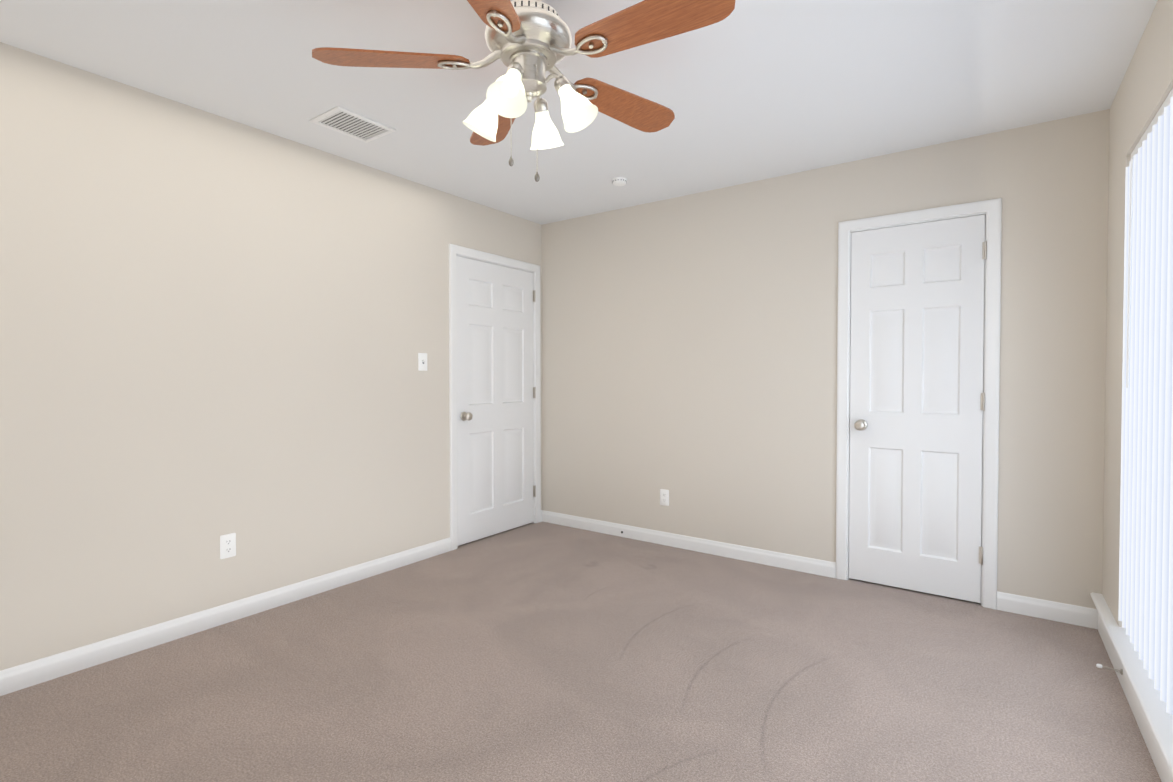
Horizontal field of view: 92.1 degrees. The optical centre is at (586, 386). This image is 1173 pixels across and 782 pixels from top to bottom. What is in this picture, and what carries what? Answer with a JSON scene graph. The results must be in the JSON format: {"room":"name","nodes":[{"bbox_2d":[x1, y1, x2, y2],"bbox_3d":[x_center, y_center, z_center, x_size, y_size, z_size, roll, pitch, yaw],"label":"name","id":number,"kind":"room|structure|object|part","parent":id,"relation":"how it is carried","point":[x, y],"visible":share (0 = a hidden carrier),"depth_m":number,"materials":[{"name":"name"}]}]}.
{"room":"empty bedroom","nodes":[
{"label":"empty bedroom","id":0,"kind":"room"},
{"bbox_2d":[0,42,541,670],"bbox_3d":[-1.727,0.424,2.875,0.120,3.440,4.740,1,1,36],"label":"wall","id":1,"kind":"structure","parent":0,"point":[212,328],"depth_m":2.63,"materials":[{"name":"paint"}]},
{"bbox_2d":[0,537,450,695],"bbox_3d":[-1.957,1.107,2.449,0.015,0.090,3.521,1,1,36],"label":"baseboard","id":2,"kind":"structure","parent":1,"relation":"attached to","point":[28,674],"depth_m":2.62,"materials":[{"name":"white wood"}]},
{"bbox_2d":[220,533,235,558],"bbox_3d":[-1.743,0.777,2.750,0.007,0.115,0.070,1,1,36],"label":"outlet","id":3,"kind":"object","parent":1,"relation":"attached to","point":[227,545],"visible":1,"depth_m":2.75,"materials":[{"name":"white plastic"}]},
{"bbox_2d":[418,353,426,370],"bbox_3d":[-1.059,-0.159,3.678,0.021,0.115,0.070,1,1,36],"label":"light switch","id":4,"kind":"object","parent":1,"relation":"attached to","point":[422,361],"visible":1,"depth_m":3.68,"materials":[{"name":"white plastic"}]},
{"bbox_2d":[449,244,540,550],"bbox_3d":[-0.705,0.071,4.284,0.137,2.099,0.948,1,1,36],"label":"door frame","id":5,"kind":"structure","parent":1,"relation":"attached to","point":[465,252],"depth_m":3.95,"materials":[{"name":"white wood"}]},
{"bbox_2d":[456,256,535,545],"bbox_3d":[-0.647,0.100,4.248,0.106,2.018,0.819,1,1,36],"label":"door","id":6,"kind":"structure","parent":1,"relation":"in","point":[496,392],"depth_m":4.22,"materials":[{"name":"white wood"}]},
{"bbox_2d":[0,0,1157,224],"bbox_3d":[-0.247,-1.327,1.786,3.760,0.100,4.740,1,1,36],"label":"ceiling","id":7,"kind":"structure","parent":0,"point":[750,90],"depth_m":2.36,"materials":[{"name":"white paint"}]},
{"bbox_2d":[309,106,395,142],"bbox_3d":[-1.153,-1.288,2.798,0.250,0.011,0.310,1,1,36],"label":"ceiling vent","id":8,"kind":"object","parent":7,"relation":"in","point":[342,120],"visible":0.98,"depth_m":2.78,"materials":[{"name":"white metal"}]},
{"bbox_2d":[312,0,734,181],"bbox_3d":[-0.139,-0.955,1.782,1.238,0.645,1.263,1,1,36],"label":"ceiling fan","id":9,"kind":"object","parent":7,"relation":"hanging from","point":[528,42],"visible":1,"depth_m":1.72,"materials":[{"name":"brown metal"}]},
{"bbox_3d":[-0.608,-1.018,1.761,0.400,0.038,0.358,1,1,36],"label":"blade","id":10,"kind":"part","parent":9,"relation":"part of","materials":[{"name":"brown wood"}]},
{"bbox_3d":[-0.340,-0.876,1.837,0.130,0.150,0.118,1,1,36],"label":"lamp shade","id":11,"kind":"part","parent":9,"relation":"part of","materials":[{"name":"white glass"}]},
{"bbox_3d":[-0.345,-1.025,2.189,0.427,0.038,0.318,1,1,36],"label":"blade","id":12,"kind":"part","parent":9,"relation":"part of","materials":[{"name":"brown wood"}]},
{"bbox_3d":[-0.277,-1.012,1.382,0.261,0.038,0.453,1,1,36],"label":"blade","id":13,"kind":"part","parent":9,"relation":"part of","materials":[{"name":"brown wood"}]},
{"bbox_3d":[-0.223,-0.872,1.640,0.118,0.150,0.130,1,1,36],"label":"lamp shade","id":14,"kind":"part","parent":9,"relation":"part of","materials":[{"name":"white glass"}]},
{"bbox_3d":[-0.220,-0.888,1.661,0.047,0.083,0.060,1,1,36],"label":"bulb","id":15,"kind":"part","parent":9,"relation":"part of","materials":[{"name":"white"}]},
{"bbox_3d":[-0.234,-0.842,1.764,0.017,0.310,0.021,1,1,36],"label":"pull chain","id":16,"kind":"part","parent":9,"relation":"part of","materials":[{"name":"silver metal"}]},
{"bbox_3d":[-0.204,-0.947,1.703,0.052,0.066,0.088,1,1,36],"label":"light arm","id":17,"kind":"part","parent":9,"relation":"part of"},
{"bbox_3d":[-0.183,-1.090,1.794,0.274,0.374,0.274,1,1,36],"label":"motor","id":18,"kind":"part","parent":9,"relation":"part of","materials":[{"name":"silver metal"}]},
{"bbox_3d":[-0.154,-0.814,1.746,0.021,0.365,0.018,1,1,36],"label":"pull chain","id":19,"kind":"part","parent":9,"relation":"part of","materials":[{"name":"silver metal"}]},
{"bbox_3d":[-0.163,-0.950,1.889,0.052,0.066,0.088,1,1,36],"label":"light arm","id":20,"kind":"part","parent":9,"relation":"part of"},
{"bbox_3d":[-0.144,-0.878,1.954,0.118,0.150,0.130,1,1,36],"label":"lamp shade","id":21,"kind":"part","parent":9,"relation":"part of","materials":[{"name":"white glass"}]},
{"bbox_3d":[-0.090,-0.948,1.775,0.088,0.066,0.052,1,1,36],"label":"light arm","id":22,"kind":"part","parent":9,"relation":"part of"},
{"bbox_3d":[-0.026,-0.874,1.758,0.130,0.150,0.118,1,1,36],"label":"lamp shade","id":23,"kind":"part","parent":9,"relation":"part of","materials":[{"name":"white glass"}]},
{"bbox_3d":[0.143,-1.023,2.066,0.215,0.038,0.471,1,1,36],"label":"blade","id":24,"kind":"part","parent":9,"relation":"part of","materials":[{"name":"brown wood"}]},
{"bbox_3d":[0.183,-1.015,1.579,0.480,0.038,0.154,1,1,36],"label":"blade","id":25,"kind":"part","parent":9,"relation":"part of","materials":[{"name":"brown wood"}]},
{"bbox_2d":[612,177,626,185],"bbox_3d":[0.209,-1.290,3.576,0.094,0.035,0.094,1,1,36],"label":"smoke detector","id":26,"kind":"object","parent":7,"relation":"attached to","point":[619,181],"visible":1,"depth_m":3.54,"materials":[{"name":"white plastic"}]},
{"bbox_2d":[0,522,1161,781],"bbox_3d":[-0.247,1.212,1.829,3.760,0.100,4.740,1,1,36],"label":"floor","id":27,"kind":"structure","parent":0,"point":[542,652],"depth_m":2.16,"materials":[{"name":"carpet"}]},
{"bbox_2d":[542,109,1109,608],"bbox_3d":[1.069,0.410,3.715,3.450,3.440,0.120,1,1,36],"label":"wall","id":28,"kind":"structure","parent":0,"point":[690,353],"depth_m":3.51,"materials":[{"name":"paint"}]},
{"bbox_2d":[660,489,668,505],"bbox_3d":[0.553,0.790,4.013,0.070,0.115,0.007,1,1,36],"label":"outlet","id":29,"kind":"object","parent":28,"relation":"attached to","point":[664,497],"visible":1,"depth_m":4.01,"materials":[{"name":"white plastic"}]},
{"bbox_2d":[541,510,835,577],"bbox_3d":[0.548,1.080,4.007,2.276,0.090,0.030,1,1,36],"label":"baseboard","id":30,"kind":"structure","parent":28,"relation":"attached to","point":[766,557],"depth_m":3.84,"materials":[{"name":"white wood"}]},
{"bbox_2d":[849,215,986,602],"bbox_3d":[1.790,0.120,3.100,0.644,2.018,0.106,1,1,36],"label":"back door","id":31,"kind":"structure","parent":28,"relation":"in","point":[917,401],"depth_m":3.10,"materials":[{"name":"white wood"}]},
{"bbox_2d":[836,198,1001,609],"bbox_3d":[1.826,0.090,3.157,0.773,2.099,0.137,1,1,36],"label":"door frame","id":32,"kind":"structure","parent":28,"relation":"attached to","point":[991,210],"depth_m":2.94,"materials":[{"name":"white wood"}]},
{"bbox_2d":[997,591,1097,628],"bbox_3d":[2.270,1.101,2.785,0.401,0.090,0.015,1,1,36],"label":"baseboard","id":33,"kind":"structure","parent":28,"relation":"attached to","point":[1034,607],"depth_m":2.78,"materials":[{"name":"white wood"}]},
{"bbox_2d":[1102,0,1172,626],"bbox_3d":[1.204,-0.040,0.769,0.190,2.440,4.740,1,1,36],"label":"wall","id":34,"kind":"structure","parent":0,"point":[1145,88],"depth_m":2.38,"materials":[{"name":"paint"}]},
{"bbox_2d":[1090,592,1172,781],"bbox_3d":[1.161,1.096,0.820,0.167,0.167,4.500,1,1,36],"label":"baseboard","id":35,"kind":"structure","parent":34,"relation":"attached to","point":[1154,719],"depth_m":1.91,"materials":[{"name":"white wood"}]},
{"bbox_2d":[1096,664,1122,674],"bbox_3d":[2.024,1.094,2.188,0.075,0.022,0.022,1,1,36],"label":"spring door stop","id":36,"kind":"object","parent":35,"relation":"attached to","point":[1105,667],"visible":1,"depth_m":2.19,"materials":[{"name":"silver metal"}]},
{"bbox_2d":[1118,88,1172,714],"bbox_3d":[1.350,0.034,1.078,0.074,1.893,2.962,1,1,36],"label":"vertical blinds","id":37,"kind":"object","parent":34,"relation":"attached to","point":[1145,613],"visible":0.98,"depth_m":1.92,"materials":[{"name":"white plastic"}]}
]}

